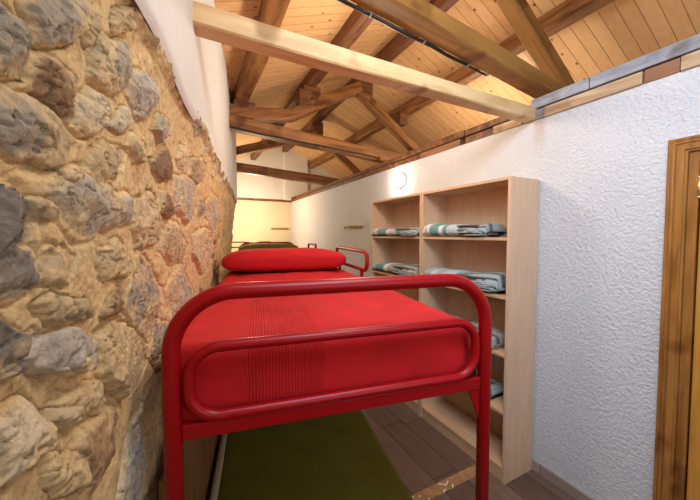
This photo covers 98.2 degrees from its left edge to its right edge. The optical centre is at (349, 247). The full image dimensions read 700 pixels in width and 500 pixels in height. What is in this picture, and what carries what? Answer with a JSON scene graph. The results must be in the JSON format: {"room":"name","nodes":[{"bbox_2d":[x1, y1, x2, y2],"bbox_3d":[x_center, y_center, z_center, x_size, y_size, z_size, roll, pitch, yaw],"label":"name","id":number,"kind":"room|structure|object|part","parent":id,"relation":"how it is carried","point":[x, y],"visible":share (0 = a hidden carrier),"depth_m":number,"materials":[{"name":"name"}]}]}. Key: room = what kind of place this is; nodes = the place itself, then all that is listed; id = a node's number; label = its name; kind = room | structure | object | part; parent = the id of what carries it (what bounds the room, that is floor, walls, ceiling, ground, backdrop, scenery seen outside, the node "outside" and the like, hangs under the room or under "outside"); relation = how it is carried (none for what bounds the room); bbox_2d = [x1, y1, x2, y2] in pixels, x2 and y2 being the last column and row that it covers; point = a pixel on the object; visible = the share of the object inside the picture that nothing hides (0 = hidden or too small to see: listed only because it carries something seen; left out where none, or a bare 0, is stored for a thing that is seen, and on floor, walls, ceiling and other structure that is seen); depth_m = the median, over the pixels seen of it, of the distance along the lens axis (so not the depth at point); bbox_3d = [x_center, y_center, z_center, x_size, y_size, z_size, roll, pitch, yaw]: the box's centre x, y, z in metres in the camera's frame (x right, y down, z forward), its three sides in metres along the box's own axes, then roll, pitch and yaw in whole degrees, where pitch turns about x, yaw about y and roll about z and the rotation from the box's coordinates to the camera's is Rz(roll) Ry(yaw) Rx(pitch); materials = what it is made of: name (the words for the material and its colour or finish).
{"room":"hostel dormitory","nodes":[
{"label":"hostel dormitory","id":0,"kind":"room"},
{"bbox_2d":[0,0,236,499],"bbox_3d":[-0.684,0.527,1.395,1.059,2.130,6.365,-1,3,-27],"label":"stone wall","id":1,"kind":"structure","parent":0,"point":[117,207],"depth_m":0.44,"materials":[{"name":"beige stone"}]},
{"bbox_2d":[159,419,221,499],"bbox_3d":[-0.799,1.041,1.776,0.028,0.830,1.880,-1,3,-17],"label":"board","id":2,"kind":"object","parent":1,"relation":"attached to","point":[200,455],"visible":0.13,"depth_m":1.27,"materials":[{"name":"brown wood"}]},
{"bbox_2d":[135,0,236,203],"bbox_3d":[-0.992,-1.063,1.185,1.751,1.162,6.392,-1,3,-27],"label":"wall","id":3,"kind":"structure","parent":0,"point":[199,69],"depth_m":1.19,"materials":[{"name":"white paint"}]},
{"bbox_2d":[229,79,418,162],"bbox_3d":[0.160,-1.591,3.871,3.542,1.076,0.144,-1,3,-27],"label":"roof truss","id":4,"kind":"object","parent":3,"relation":"attached to","point":[309,100],"visible":0.8,"depth_m":3.52,"materials":[{"name":"brown wood"}]},
{"bbox_2d":[229,126,379,158],"bbox_3d":[-0.459,-1.190,3.487,1.901,0.133,0.018,-1,3,-27],"label":"cable","id":5,"kind":"object","parent":4,"relation":"attached to","point":[229,126],"visible":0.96,"depth_m":3.42,"materials":[{"name":"black plastic"}]},
{"bbox_2d":[192,0,536,123],"bbox_3d":[0.327,-0.880,1.610,2.142,0.090,0.096,-2,3,-28],"label":"cross beam","id":6,"kind":"structure","parent":3,"relation":"attached to","point":[215,24],"depth_m":1.38,"materials":[{"name":"brown wood"}]},
{"bbox_2d":[231,147,338,251],"bbox_3d":[-2.113,-0.548,7.136,5.150,3.795,0.200,-1,3,-27],"label":"wall","id":7,"kind":"structure","parent":0,"point":[253,221],"depth_m":7.05,"materials":[{"name":"beige paint"}]},
{"bbox_2d":[237,197,290,201],"bbox_3d":[-2.621,-1.083,6.724,2.691,0.050,0.030,-1,3,-27],"label":"trim","id":8,"kind":"structure","parent":7,"relation":"attached to","point":[251,199],"depth_m":7.02,"materials":[{"name":"brown wood"}]},
{"bbox_2d":[271,228,288,229],"bbox_3d":[-1.662,-0.441,7.214,0.420,0.049,0.079,-1,3,-27],"label":"peg rail","id":9,"kind":"object","parent":7,"relation":"attached to","point":[271,228],"visible":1,"depth_m":7.23,"materials":[{"name":"brown wood"}]},
{"bbox_2d":[284,149,307,199],"bbox_3d":[-1.308,-1.778,7.355,0.570,1.295,0.070,-1,3,-27],"label":"wall","id":10,"kind":"structure","parent":7,"relation":"attached to","point":[293,161],"depth_m":7.30,"materials":[{"name":"white paint"}]},
{"bbox_2d":[214,0,699,178],"bbox_3d":[-0.080,-1.688,3.109,5.150,1.317,9.130,-1,3,-27],"label":"ceiling","id":11,"kind":"structure","parent":0,"point":[620,32],"depth_m":2.79,"materials":[{"name":"brown wood"}]},
{"bbox_2d":[231,0,290,102],"bbox_3d":[-0.879,-1.569,2.688,0.155,0.155,8.860,-1,3,-27],"label":"rafter","id":12,"kind":"structure","parent":11,"relation":"attached to","point":[271,12],"depth_m":2.43,"materials":[{"name":"brown wood"}]},
{"bbox_2d":[250,5,375,159],"bbox_3d":[-0.211,-1.885,3.016,0.144,0.147,8.860,-1,3,-27],"label":"rafter","id":13,"kind":"structure","parent":11,"relation":"attached to","point":[357,22],"depth_m":2.67,"materials":[{"name":"brown wood"}]},
{"bbox_2d":[282,0,458,151],"bbox_3d":[0.439,-2.157,3.338,0.134,0.155,8.860,-1,3,-27],"label":"rafter","id":14,"kind":"structure","parent":11,"relation":"attached to","point":[398,44],"depth_m":3.27,"materials":[{"name":"brown wood"}]},
{"bbox_2d":[308,0,615,168],"bbox_3d":[1.017,-1.860,3.646,0.144,0.165,8.860,-1,3,-27],"label":"rafter","id":15,"kind":"structure","parent":11,"relation":"attached to","point":[567,13],"depth_m":2.71,"materials":[{"name":"brown wood"}]},
{"bbox_2d":[350,0,574,98],"bbox_3d":[1.029,-1.484,2.030,3.675,1.135,0.262,-1,3,-27],"label":"roof truss","id":16,"kind":"object","parent":11,"relation":"attached to","point":[421,18],"visible":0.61,"depth_m":1.87,"materials":[{"name":"brown wood"}]},
{"bbox_2d":[337,0,488,76],"bbox_3d":[0.265,-1.189,1.656,1.424,0.172,0.031,-1,3,-27],"label":"cable","id":17,"kind":"object","parent":16,"relation":"attached to","point":[346,2],"visible":1,"depth_m":1.68,"materials":[{"name":"black plastic"}]},
{"bbox_2d":[361,402,575,499],"bbox_3d":[-0.080,1.565,3.245,5.150,0.100,9.130,-1,3,-27],"label":"floor","id":18,"kind":"structure","parent":0,"point":[421,455],"depth_m":2.21,"materials":[{"name":"brown wood"}]},
{"bbox_2d":[232,241,270,247],"bbox_3d":[-2.561,0.632,6.248,1.940,1.513,0.938,-1,3,-27],"label":"bunk bed","id":19,"kind":"object","parent":18,"relation":"on","point":[236,241],"visible":0.02,"depth_m":5.93,"materials":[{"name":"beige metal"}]},
{"bbox_3d":[-2.233,0.071,5.891,0.607,0.364,0.037,-1,3,-27],"label":"guard rail","id":20,"kind":"part","parent":19,"relation":"part of","materials":[{"name":"red metal"}]},
{"bbox_2d":[238,242,316,250],"bbox_3d":[-1.055,0.708,4.161,0.988,1.542,2.152,-1,3,-18],"label":"bunk bed","id":21,"kind":"object","parent":18,"relation":"on","point":[245,243],"visible":0.07,"depth_m":5.01,"materials":[{"name":"red metal"}]},
{"bbox_3d":[-1.384,0.671,5.157,0.971,1.526,0.042,-1,3,-18],"label":"frame","id":22,"kind":"part","parent":21,"relation":"part of","materials":[{"name":"red metal"}]},
{"bbox_3d":[-0.500,0.143,3.982,0.028,0.399,0.528,-1,3,-18],"label":"guard rail","id":23,"kind":"part","parent":21,"relation":"part of","materials":[{"name":"red metal"}]},
{"bbox_3d":[-1.058,0.211,4.138,0.941,0.189,2.048,-1,3,-18],"label":"blanket","id":24,"kind":"object","parent":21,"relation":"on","visible":0},
{"bbox_2d":[239,243,297,249],"bbox_3d":[-1.291,0.008,4.844,0.899,0.150,0.440,-1,3,-18],"label":"pillow","id":25,"kind":"object","parent":24,"relation":"on","point":[252,245],"visible":0.48,"depth_m":4.65,"materials":[{"name":"green fabric"}]},
{"bbox_2d":[161,246,491,499],"bbox_3d":[-0.294,0.803,1.907,0.988,1.542,2.152,-1,3,-17],"label":"bunk bed","id":26,"kind":"object","parent":18,"relation":"on","point":[212,422],"visible":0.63,"depth_m":0.84,"materials":[{"name":"red metal"}]},
{"bbox_3d":[-0.344,1.169,1.908,0.877,0.113,1.920,-1,3,-17],"label":"mattress","id":27,"kind":"part","parent":26,"relation":"part of","materials":[{"name":"white fabric"}]},
{"bbox_2d":[217,410,412,499],"bbox_3d":[-0.324,1.154,1.912,0.873,0.121,1.948,-1,3,-17],"label":"blanket","id":28,"kind":"object","parent":26,"relation":"on","point":[340,456],"visible":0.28,"depth_m":1.56,"materials":[{"name":"green fabric"}]},
{"bbox_2d":[181,267,470,420],"bbox_3d":[-0.319,0.305,1.878,0.985,0.197,2.049,-1,3,-17],"label":"blanket","id":29,"kind":"object","parent":26,"relation":"on","point":[225,379],"visible":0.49,"depth_m":0.96,"materials":[{"name":"red fabric"}]},
{"bbox_2d":[221,248,345,271],"bbox_3d":[-0.541,0.093,2.545,0.979,0.173,0.560,-1,3,-17],"label":"pillow","id":30,"kind":"object","parent":29,"relation":"on","point":[270,259],"visible":1,"depth_m":2.29,"materials":[{"name":"red fabric"}]},
{"bbox_3d":[0.005,0.457,0.889,0.890,0.040,0.022,-1,3,-17],"label":"rail","id":31,"kind":"part","parent":26,"relation":"part of","materials":[{"name":"red metal"}]},
{"bbox_3d":[-0.002,0.203,2.577,0.028,0.399,0.888,-1,3,-17],"label":"guard rail","id":32,"kind":"part","parent":26,"relation":"part of","materials":[{"name":"red metal"}]},
{"bbox_2d":[371,192,421,415],"bbox_3d":[0.566,0.508,3.157,0.293,2.020,0.848,-1,3,-27],"label":"shelf unit","id":33,"kind":"object","parent":18,"relation":"on","point":[404,212],"visible":0.3,"depth_m":3.38,"materials":[{"name":"brown wood"}]},
{"bbox_3d":[0.378,0.492,3.526,0.293,2.020,0.020,-1,3,-27],"label":"panel","id":34,"kind":"part","parent":33,"relation":"part of","materials":[{"name":"brown wood"}]},
{"bbox_3d":[0.565,0.283,3.147,0.283,0.020,0.808,-1,3,-27],"label":"shelf","id":35,"kind":"part","parent":33,"relation":"part of","materials":[{"name":"brown wood"}]},
{"bbox_2d":[371,262,418,274],"bbox_3d":[0.525,0.214,3.150,0.276,0.115,0.750,-1,3,-27],"label":"folded blanket","id":36,"kind":"object","parent":33,"relation":"on","point":[397,268],"visible":0.74,"depth_m":3.00,"materials":[{"name":"fabric"}]},
{"bbox_2d":[371,227,419,235],"bbox_3d":[0.525,-0.159,3.126,0.282,0.094,0.765,-1,3,-27],"label":"folded blanket","id":37,"kind":"object","parent":33,"relation":"on","point":[414,231],"visible":0.68,"depth_m":3.00,"materials":[{"name":"fabric"}]},
{"bbox_3d":[0.563,-0.491,3.114,0.287,0.020,0.808,-1,3,-27],"label":"panel","id":38,"kind":"part","parent":33,"relation":"part of","materials":[{"name":"brown wood"}]},
{"bbox_3d":[0.565,-0.102,3.131,0.283,0.020,0.808,-1,3,-27],"label":"shelf","id":39,"kind":"part","parent":33,"relation":"part of","materials":[{"name":"brown wood"}]},
{"bbox_3d":[0.694,0.490,3.222,0.006,1.990,0.808,-1,3,-27],"label":"panel","id":40,"kind":"part","parent":33,"relation":"part of","materials":[{"name":"brown wood"}]},
{"bbox_3d":[0.754,0.523,2.789,0.293,2.020,0.020,-1,3,-27],"label":"panel","id":41,"kind":"part","parent":33,"relation":"part of","materials":[{"name":"brown wood"}]},
{"bbox_2d":[411,464,475,499],"bbox_3d":[0.618,1.566,1.990,0.950,0.002,0.082,-1,3,-27],"label":"tape","id":42,"kind":"object","parent":18,"relation":"on","point":[439,488],"visible":0.8,"depth_m":2.00,"materials":[{"name":"beige"}]},
{"bbox_2d":[420,176,538,484],"bbox_3d":[0.954,0.540,2.399,0.293,2.020,0.848,-1,3,-27],"label":"shelf unit","id":43,"kind":"object","parent":18,"relation":"on","point":[512,202],"visible":0.76,"depth_m":2.25,"materials":[{"name":"brown wood"}]},
{"bbox_3d":[0.766,0.524,2.767,0.293,2.020,0.020,-1,3,-27],"label":"panel","id":44,"kind":"part","parent":43,"relation":"part of","materials":[{"name":"brown wood"}]},
{"bbox_3d":[0.954,1.459,2.437,0.283,0.020,0.808,-1,3,-27],"label":"shelf","id":45,"kind":"part","parent":43,"relation":"part of","materials":[{"name":"brown wood"}]},
{"bbox_2d":[422,223,506,236],"bbox_3d":[0.887,-0.140,2.429,0.273,0.114,0.633,-1,3,-27],"label":"folded blanket","id":46,"kind":"object","parent":43,"relation":"on","point":[491,229],"visible":0.97,"depth_m":2.27,"materials":[{"name":"fabric"}]},
{"bbox_2d":[423,267,505,293],"bbox_3d":[0.924,0.236,2.407,0.291,0.134,0.733,-1,3,-27],"label":"folded blanket","id":47,"kind":"object","parent":43,"relation":"on","point":[486,281],"visible":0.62,"depth_m":2.12,"materials":[{"name":"fabric"}]},
{"bbox_3d":[0.954,-0.070,2.373,0.283,0.020,0.808,-1,3,-27],"label":"shelf","id":48,"kind":"part","parent":43,"relation":"part of","materials":[{"name":"brown wood"}]},
{"bbox_3d":[0.952,-0.459,2.355,0.287,0.020,0.808,-1,3,-27],"label":"panel","id":49,"kind":"part","parent":43,"relation":"part of","materials":[{"name":"brown wood"}]},
{"bbox_3d":[0.954,0.315,2.389,0.283,0.020,0.808,-1,3,-27],"label":"shelf","id":50,"kind":"part","parent":43,"relation":"part of","materials":[{"name":"brown wood"}]},
{"bbox_3d":[1.082,0.522,2.463,0.006,1.990,0.808,-1,3,-27],"label":"panel","id":51,"kind":"part","parent":43,"relation":"part of","materials":[{"name":"brown wood"}]},
{"bbox_2d":[452,315,504,348],"bbox_3d":[0.912,0.637,2.416,0.270,0.102,0.680,-1,3,-27],"label":"folded blanket","id":52,"kind":"object","parent":43,"relation":"on","point":[498,336],"visible":0.17,"depth_m":2.12,"materials":[{"name":"fabric"}]},
{"bbox_3d":[0.954,1.084,2.421,0.283,0.020,0.808,-1,3,-27],"label":"shelf","id":53,"kind":"part","parent":43,"relation":"part of","materials":[{"name":"brown wood"}]},
{"bbox_2d":[468,370,503,398],"bbox_3d":[0.896,1.025,2.452,0.281,0.094,0.630,-1,3,-27],"label":"folded blanket","id":54,"kind":"object","parent":43,"relation":"on","point":[497,389],"visible":0.07,"depth_m":2.20,"materials":[{"name":"fabric"}]},
{"bbox_3d":[0.954,0.700,2.405,0.283,0.020,0.808,-1,3,-27],"label":"shelf","id":55,"kind":"part","parent":43,"relation":"part of","materials":[{"name":"brown wood"}]},
{"bbox_3d":[1.143,0.555,2.030,0.293,2.020,0.020,-1,3,-27],"label":"panel","id":56,"kind":"part","parent":43,"relation":"part of","materials":[{"name":"brown wood"}]},
{"bbox_2d":[291,66,699,499],"bbox_3d":[0.625,0.288,3.496,0.100,2.430,8.830,-1,3,-27],"label":"wall","id":57,"kind":"structure","parent":0,"point":[599,166],"depth_m":1.81,"materials":[{"name":"white paint"}]},
{"bbox_2d":[346,225,362,228],"bbox_3d":[0.051,-0.292,4.398,0.079,0.049,0.420,-1,3,-27],"label":"peg rail","id":58,"kind":"object","parent":57,"relation":"attached to","point":[350,226],"visible":1,"depth_m":4.34,"materials":[{"name":"brown wood"}]},
{"bbox_2d":[291,128,492,201],"bbox_3d":[-0.116,-1.014,4.875,0.115,0.057,5.605,-1,3,-27],"label":"trim","id":59,"kind":"structure","parent":57,"relation":"on","point":[486,133],"depth_m":3.66,"materials":[{"name":"brown wood"}]},
{"bbox_2d":[393,173,405,187],"bbox_3d":[0.557,-0.755,3.435,0.080,0.170,0.210,-1,3,-27],"label":"wall lamp","id":60,"kind":"object","parent":57,"relation":"attached to","point":[399,181],"visible":1,"depth_m":3.38,"materials":[{"name":"white paint"}]},
{"bbox_2d":[291,117,510,198],"bbox_3d":[-0.053,-1.071,4.742,0.120,0.054,5.895,-1,3,-27],"label":"trim","id":61,"kind":"structure","parent":57,"relation":"attached to","point":[463,134],"depth_m":2.96,"materials":[{"name":"brown wood"}]},
{"bbox_2d":[530,107,543,121],"bbox_3d":[1.316,-0.901,2.080,0.112,0.066,0.090,-1,3,-27],"label":"trim","id":62,"kind":"structure","parent":57,"relation":"on","point":[539,113],"depth_m":2.04,"materials":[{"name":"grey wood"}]},
{"bbox_2d":[419,58,681,158],"bbox_3d":[1.196,-0.912,2.319,0.107,0.068,1.895,-1,3,-27],"label":"trim","id":63,"kind":"structure","parent":57,"relation":"on","point":[672,67],"depth_m":1.54,"materials":[{"name":"brown wood"}]},
{"bbox_2d":[532,459,593,499],"bbox_3d":[0.575,1.468,3.520,0.012,0.070,8.830,-1,3,-27],"label":"baseboard","id":64,"kind":"structure","parent":57,"relation":"attached to","point":[537,467],"depth_m":1.97,"materials":[{"name":"tile"}]},
{"bbox_2d":[493,50,699,133],"bbox_3d":[1.895,-0.854,0.945,0.116,0.067,3.220,-1,3,-27],"label":"trim","id":65,"kind":"structure","parent":57,"relation":"attached to","point":[691,60],"depth_m":1.73,"materials":[{"name":"beige wood"}]},
{"bbox_2d":[531,33,699,108],"bbox_3d":[1.962,-0.927,0.814,0.112,0.068,2.930,-1,3,-27],"label":"trim","id":66,"kind":"structure","parent":57,"relation":"attached to","point":[691,44],"depth_m":1.64,"materials":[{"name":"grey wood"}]},
{"bbox_2d":[653,134,699,499],"bbox_3d":[1.810,0.548,1.118,0.143,2.110,0.960,-1,3,-27],"label":"door frame","id":67,"kind":"structure","parent":57,"relation":"in","point":[677,437],"depth_m":1.46,"materials":[{"name":"brown wood"}]},
{"bbox_3d":[1.363,-0.911,3.824,1.559,0.060,8.830,-1,3,-27],"label":"ceiling","id":68,"kind":"structure","parent":0,"visible":0},
{"bbox_2d":[236,121,359,184],"bbox_3d":[-0.529,-1.595,5.395,3.380,1.196,0.142,-1,3,-27],"label":"roof truss","id":69,"kind":"object","parent":68,"relation":"on","point":[315,127],"visible":0.4,"depth_m":5.03,"materials":[{"name":"brown wood"}]}
]}

